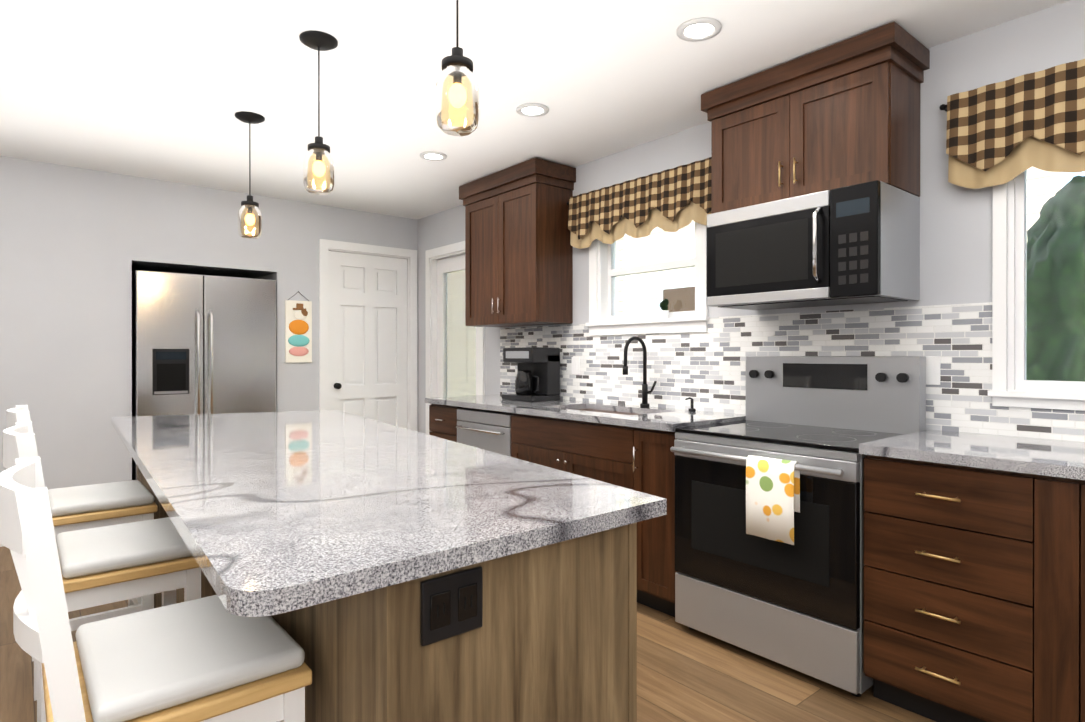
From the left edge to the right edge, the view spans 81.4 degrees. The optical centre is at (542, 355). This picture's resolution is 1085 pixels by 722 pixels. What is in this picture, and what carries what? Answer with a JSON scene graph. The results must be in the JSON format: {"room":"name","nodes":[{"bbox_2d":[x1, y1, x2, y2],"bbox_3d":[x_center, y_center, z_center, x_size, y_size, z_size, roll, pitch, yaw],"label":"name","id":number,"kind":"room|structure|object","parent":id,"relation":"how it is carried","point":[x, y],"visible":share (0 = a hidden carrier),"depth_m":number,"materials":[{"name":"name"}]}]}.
{"room":"kitchen","nodes":[
{"label":"kitchen","id":0,"kind":"room"},
{"bbox_2d":[0,546,935,721],"bbox_3d":[-1.091,1.303,1.877,5.530,0.100,8.320,0,0,-40],"label":"floor","id":1,"kind":"structure","parent":0,"point":[685,673],"depth_m":2.40,"materials":[{"name":"brown wood"}]},
{"bbox_2d":[6,405,157,700],"bbox_3d":[-1.861,0.727,2.548,0.464,1.050,0.444,0,0,-40],"label":"stool","id":2,"kind":"object","parent":1,"relation":"on","point":[74,508],"visible":0.52,"depth_m":2.45,"materials":[{"name":"white wood"}]},
{"bbox_2d":[3,421,200,721],"bbox_3d":[-1.323,0.728,1.904,0.464,1.050,0.444,0,0,-40],"label":"stool","id":3,"kind":"object","parent":1,"relation":"on","point":[109,564],"visible":0.58,"depth_m":1.80,"materials":[{"name":"white wood"}]},
{"bbox_2d":[0,457,311,721],"bbox_3d":[-0.759,0.730,1.228,0.464,1.050,0.444,0,0,-40],"label":"stool","id":4,"kind":"object","parent":1,"relation":"on","point":[209,659],"visible":0.88,"depth_m":1.12,"materials":[{"name":"white wood"}]},
{"bbox_2d":[132,270,275,481],"bbox_3d":[-2.803,0.309,5.165,0.976,1.875,0.855,0,0,-40],"label":"refrigerator","id":5,"kind":"object","parent":1,"relation":"on","point":[203,344],"visible":0.42,"depth_m":4.83,"materials":[{"name":"silver metal"}]},
{"bbox_2d":[154,526,636,721],"bbox_3d":[-0.875,0.806,2.249,0.608,0.894,2.684,0,0,-40],"label":"kitchen island","id":6,"kind":"object","parent":1,"relation":"on","point":[550,635],"depth_m":1.21,"materials":[{"name":"brown wood"}]},
{"bbox_2d":[112,410,666,617],"bbox_3d":[-0.920,0.340,2.419,1.230,0.036,3.064,0,0,-40],"label":"island countertop","id":7,"kind":"structure","parent":6,"relation":"on","point":[279,514],"depth_m":1.40,"materials":[{"name":"grey stone"}]},
{"bbox_2d":[425,402,500,441],"bbox_3d":[-0.462,0.795,4.694,0.648,0.905,0.381,0,0,-40],"label":"base cabinet","id":8,"kind":"object","parent":1,"relation":"on","point":[442,419],"depth_m":4.47,"materials":[{"name":"brown wood"}]},
{"bbox_2d":[456,408,512,456],"bbox_3d":[-0.182,0.804,4.280,0.652,0.884,0.607,0,0,-40],"label":"dishwasher","id":9,"kind":"object","parent":1,"relation":"on","point":[486,430],"visible":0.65,"depth_m":4.07,"materials":[{"name":"silver metal"}]},
{"bbox_2d":[511,414,620,485],"bbox_3d":[0.391,0.797,3.673,0.648,0.905,1.053,0,0,-40],"label":"base cabinet","id":10,"kind":"object","parent":1,"relation":"on","point":[592,450],"depth_m":3.45,"materials":[{"name":"brown wood"}]},
{"bbox_2d":[621,418,745,616],"bbox_3d":[0.760,0.798,3.231,0.648,0.905,0.327,0,0,-40],"label":"base cabinet","id":11,"kind":"object","parent":1,"relation":"on","point":[626,446],"depth_m":3.02,"materials":[{"name":"brown wood"}]},
{"bbox_2d":[425,394,745,433],"bbox_3d":[0.123,0.327,3.964,0.672,0.035,2.272,0,0,-40],"label":"countertop","id":12,"kind":"structure","parent":11,"relation":"on","point":[669,419],"depth_m":3.52,"materials":[{"name":"grey stone"}]},
{"bbox_2d":[502,347,559,401],"bbox_3d":[-0.084,0.124,4.436,0.260,0.365,0.340,0,0,-40],"label":"coffee maker","id":13,"kind":"object","parent":12,"relation":"on","point":[538,375],"visible":1,"depth_m":4.35,"materials":[{"name":"black plastic"}]},
{"bbox_2d":[565,406,652,413],"bbox_3d":[0.376,0.439,3.700,0.404,0.212,0.765,0,0,-40],"label":"sink","id":14,"kind":"object","parent":12,"relation":"in","point":[606,408],"depth_m":3.90,"materials":[{"name":"silver metal"}]},
{"bbox_2d":[623,336,656,407],"bbox_3d":[0.569,0.097,3.708,0.216,0.424,0.109,0,0,-40],"label":"faucet","id":15,"kind":"object","parent":12,"relation":"on","point":[644,403],"visible":1,"depth_m":3.76,"materials":[{"name":"black metal"}]},
{"bbox_2d":[685,397,695,411],"bbox_3d":[0.822,0.270,3.511,0.075,0.079,0.040,0,0,-40],"label":"soap pump","id":16,"kind":"object","parent":12,"relation":"on","point":[691,409],"visible":1,"depth_m":3.52,"materials":[{"name":"black metal"}]},
{"bbox_2d":[670,356,925,696],"bbox_3d":[1.080,0.626,2.744,0.725,1.249,0.816,0,0,-40],"label":"range","id":17,"kind":"object","parent":1,"relation":"on","point":[769,528],"visible":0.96,"depth_m":2.60,"materials":[{"name":"silver metal"}]},
{"bbox_2d":[746,455,799,544],"bbox_3d":[0.891,0.551,2.445,0.052,0.312,0.200,0,0,-40],"label":"towel","id":18,"kind":"object","parent":17,"relation":"hanging from","point":[772,484],"depth_m":2.42,"materials":[{"name":"fabric"}]},
{"bbox_2d":[864,454,1070,721],"bbox_3d":[1.555,0.800,2.278,0.648,0.905,0.494,0,0,-40],"label":"base cabinet","id":19,"kind":"object","parent":1,"relation":"on","point":[974,577],"depth_m":2.01,"materials":[{"name":"brown wood"}]},
{"bbox_2d":[859,430,1084,481],"bbox_3d":[1.937,0.331,1.792,0.672,0.035,1.730,0,0,-40],"label":"countertop","id":20,"kind":"structure","parent":19,"relation":"on","point":[1048,458],"depth_m":2.09,"materials":[{"name":"grey stone"}]},
{"bbox_2d":[1071,482,1084,721],"bbox_3d":[1.981,0.801,1.768,0.648,0.905,0.622,0,0,-40],"label":"base cabinet","id":21,"kind":"object","parent":1,"relation":"on","point":[1077,488],"depth_m":1.80,"materials":[{"name":"brown wood"}]},
{"bbox_2d":[0,0,1069,219],"bbox_3d":[-0.867,-1.356,1.603,5.530,0.100,7.620,0,0,-40],"label":"ceiling","id":22,"kind":"structure","parent":0,"point":[164,90],"depth_m":2.96,"materials":[{"name":"white paint"}]},
{"bbox_2d":[235,111,264,238],"bbox_3d":[-1.601,-0.977,3.452,0.150,0.664,0.150,0,0,-40],"label":"pendant light","id":23,"kind":"object","parent":22,"relation":"hanging from","point":[249,204],"visible":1,"depth_m":3.44,"materials":[{"name":"black"}]},
{"bbox_2d":[299,31,337,194],"bbox_3d":[-0.925,-0.990,2.610,0.150,0.634,0.150,0,0,-40],"label":"pendant light","id":24,"kind":"object","parent":22,"relation":"hanging from","point":[319,41],"visible":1,"depth_m":2.59,"materials":[{"name":"black"}]},
{"bbox_2d":[420,151,446,160],"bbox_3d":[-0.714,-1.306,4.127,0.175,0.010,0.175,0,0,44],"label":"recessed light","id":25,"kind":"object","parent":22,"relation":"in","point":[429,155],"depth_m":4.12,"materials":[{"name":"grey plastic"}]},
{"bbox_2d":[435,0,478,135],"bbox_3d":[-0.238,-0.966,1.764,0.150,0.679,0.150,0,0,-40],"label":"pendant light","id":26,"kind":"object","parent":22,"relation":"hanging from","point":[457,65],"visible":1,"depth_m":1.74,"materials":[{"name":"black"}]},
{"bbox_2d":[516,103,548,116],"bbox_3d":[-0.053,-1.304,3.351,0.175,0.010,0.175,0,0,11],"label":"recessed light","id":27,"kind":"object","parent":22,"relation":"in","point":[528,109],"depth_m":3.34,"materials":[{"name":"grey plastic"}]},
{"bbox_2d":[676,17,721,41],"bbox_3d":[0.625,-1.303,2.523,0.175,0.010,0.175,0,0,44],"label":"recessed light","id":28,"kind":"object","parent":22,"relation":"in","point":[698,29],"depth_m":2.52,"materials":[{"name":"grey plastic"}]},
{"bbox_2d":[0,0,1084,489],"bbox_3d":[-1.091,-0.026,1.874,5.530,2.560,8.320,0,0,-40],"label":"wall","id":29,"kind":"structure","parent":0,"point":[78,246],"depth_m":4.36,"materials":[{"name":"grey paint"}]},
{"bbox_2d":[285,291,311,362],"bbox_3d":[-2.068,-0.247,5.352,0.220,0.606,0.025,0,0,-40],"label":"sign","id":30,"kind":"object","parent":29,"relation":"attached to","point":[298,331],"visible":1,"depth_m":5.34,"materials":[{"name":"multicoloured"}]},
{"bbox_2d":[319,239,416,430],"bbox_3d":[-1.621,0.115,5.831,0.945,2.260,0.168,0,0,-40],"label":"door frame","id":31,"kind":"structure","parent":29,"relation":"attached to","point":[326,246],"depth_m":5.77,"materials":[{"name":"white wood"}]},
{"bbox_2d":[329,251,406,428],"bbox_3d":[-1.577,0.156,5.779,0.765,2.162,0.108,0,0,-40],"label":"back door","id":32,"kind":"structure","parent":29,"relation":"in","point":[367,336],"depth_m":5.78,"materials":[{"name":"white wood"}]},
{"bbox_2d":[425,241,484,434],"bbox_3d":[-0.732,0.128,5.627,0.168,2.235,0.950,0,0,-40],"label":"glass door","id":33,"kind":"structure","parent":29,"relation":"attached to","point":[455,355],"depth_m":5.76,"materials":[{"name":"clear glass"}]},
{"bbox_2d":[459,158,575,326],"bbox_3d":[-0.205,-0.764,4.606,0.363,1.073,0.930,0,0,-40],"label":"upper cabinet","id":34,"kind":"object","parent":29,"relation":"attached to","point":[518,259],"visible":1,"depth_m":4.36,"materials":[{"name":"brown wood"}]},
{"bbox_2d":[567,157,710,248],"bbox_3d":[0.607,-0.898,3.838,0.102,0.365,1.334,0,0,-40],"label":"valance","id":35,"kind":"object","parent":29,"relation":"attached to","point":[676,199],"visible":0.81,"depth_m":3.80,"materials":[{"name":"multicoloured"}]},
{"bbox_2d":[585,221,709,335],"bbox_3d":[0.670,-0.578,3.930,0.190,0.885,0.960,0,0,-40],"label":"window","id":36,"kind":"structure","parent":29,"relation":"in","point":[604,273],"depth_m":3.97,"materials":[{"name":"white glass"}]},
{"bbox_2d":[659,299,668,318],"bbox_3d":[0.733,-0.284,3.801,0.060,0.122,0.060,0,0,-40],"label":"potted plant","id":37,"kind":"object","parent":36,"relation":"on","point":[664,310],"visible":1,"depth_m":3.78,"materials":[{"name":"green plant"}]},
{"bbox_2d":[500,302,1084,441],"bbox_3d":[1.163,0.048,3.249,0.006,0.525,4.680,0,0,-40],"label":"tile backsplash","id":38,"kind":"structure","parent":29,"relation":"attached to","point":[705,371],"depth_m":3.17,"materials":[{"name":"tile"}]},
{"bbox_2d":[572,357,579,374],"bbox_3d":[0.228,0.068,4.357,0.008,0.120,0.080,0,0,-40],"label":"outlet","id":39,"kind":"object","parent":38,"relation":"attached to","point":[575,360],"depth_m":4.35,"materials":[{"name":"white plastic"}]},
{"bbox_2d":[925,356,940,384],"bbox_3d":[1.638,0.062,2.669,0.008,0.120,0.080,0,0,-40],"label":"outlet","id":40,"kind":"object","parent":38,"relation":"attached to","point":[933,364],"depth_m":2.66,"materials":[{"name":"white plastic"}]},
{"bbox_2d":[701,21,929,213],"bbox_3d":[1.214,-0.990,2.905,0.363,0.613,0.900,0,0,-40],"label":"upper cabinet","id":41,"kind":"object","parent":29,"relation":"attached to","point":[844,113],"visible":0.94,"depth_m":2.70,"materials":[{"name":"brown wood"}]},
{"bbox_2d":[707,180,919,309],"bbox_3d":[1.186,-0.458,2.857,0.470,0.446,0.786,0,0,-40],"label":"microwave","id":42,"kind":"object","parent":41,"relation":"attached to","point":[854,244],"visible":1,"depth_m":2.65,"materials":[{"name":"silver metal"}]},
{"bbox_2d":[939,59,1084,188],"bbox_3d":[2.105,-0.854,2.044,0.102,0.395,1.449,0,0,-40],"label":"valance","id":43,"kind":"object","parent":29,"relation":"attached to","point":[1002,132],"visible":1,"depth_m":2.37,"materials":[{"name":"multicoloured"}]},
{"bbox_2d":[988,167,1084,410],"bbox_3d":[2.263,-0.397,2.023,0.190,1.190,1.360,0,0,-40],"label":"window","id":44,"kind":"structure","parent":29,"relation":"in","point":[1012,386],"depth_m":2.46,"materials":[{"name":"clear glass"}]},
{"label":"outside","id":45,"kind":"structure","parent":0,"visible":0},
{"bbox_3d":[5.364,1.428,6.995,10.900,0.130,28.000,0,0,-40],"label":"ground","id":46,"kind":"structure","parent":45,"visible":0},
{"bbox_2d":[616,166,1060,314],"bbox_3d":[1.383,-1.164,9.853,0.340,5.200,10.500,0,0,-40],"label":"sky","id":47,"kind":"structure","parent":46,"relation":"on","point":[1031,215],"depth_m":9.14,"materials":[{"name":"white"}]},
{"bbox_2d":[1026,175,1084,380],"bbox_3d":[3.194,0.169,3.756,1.770,2.485,1.771,0,0,-40],"label":"tree","id":48,"kind":"object","parent":46,"relation":"on","point":[1055,220],"depth_m":3.49,"materials":[{"name":"green plant"}]}
]}

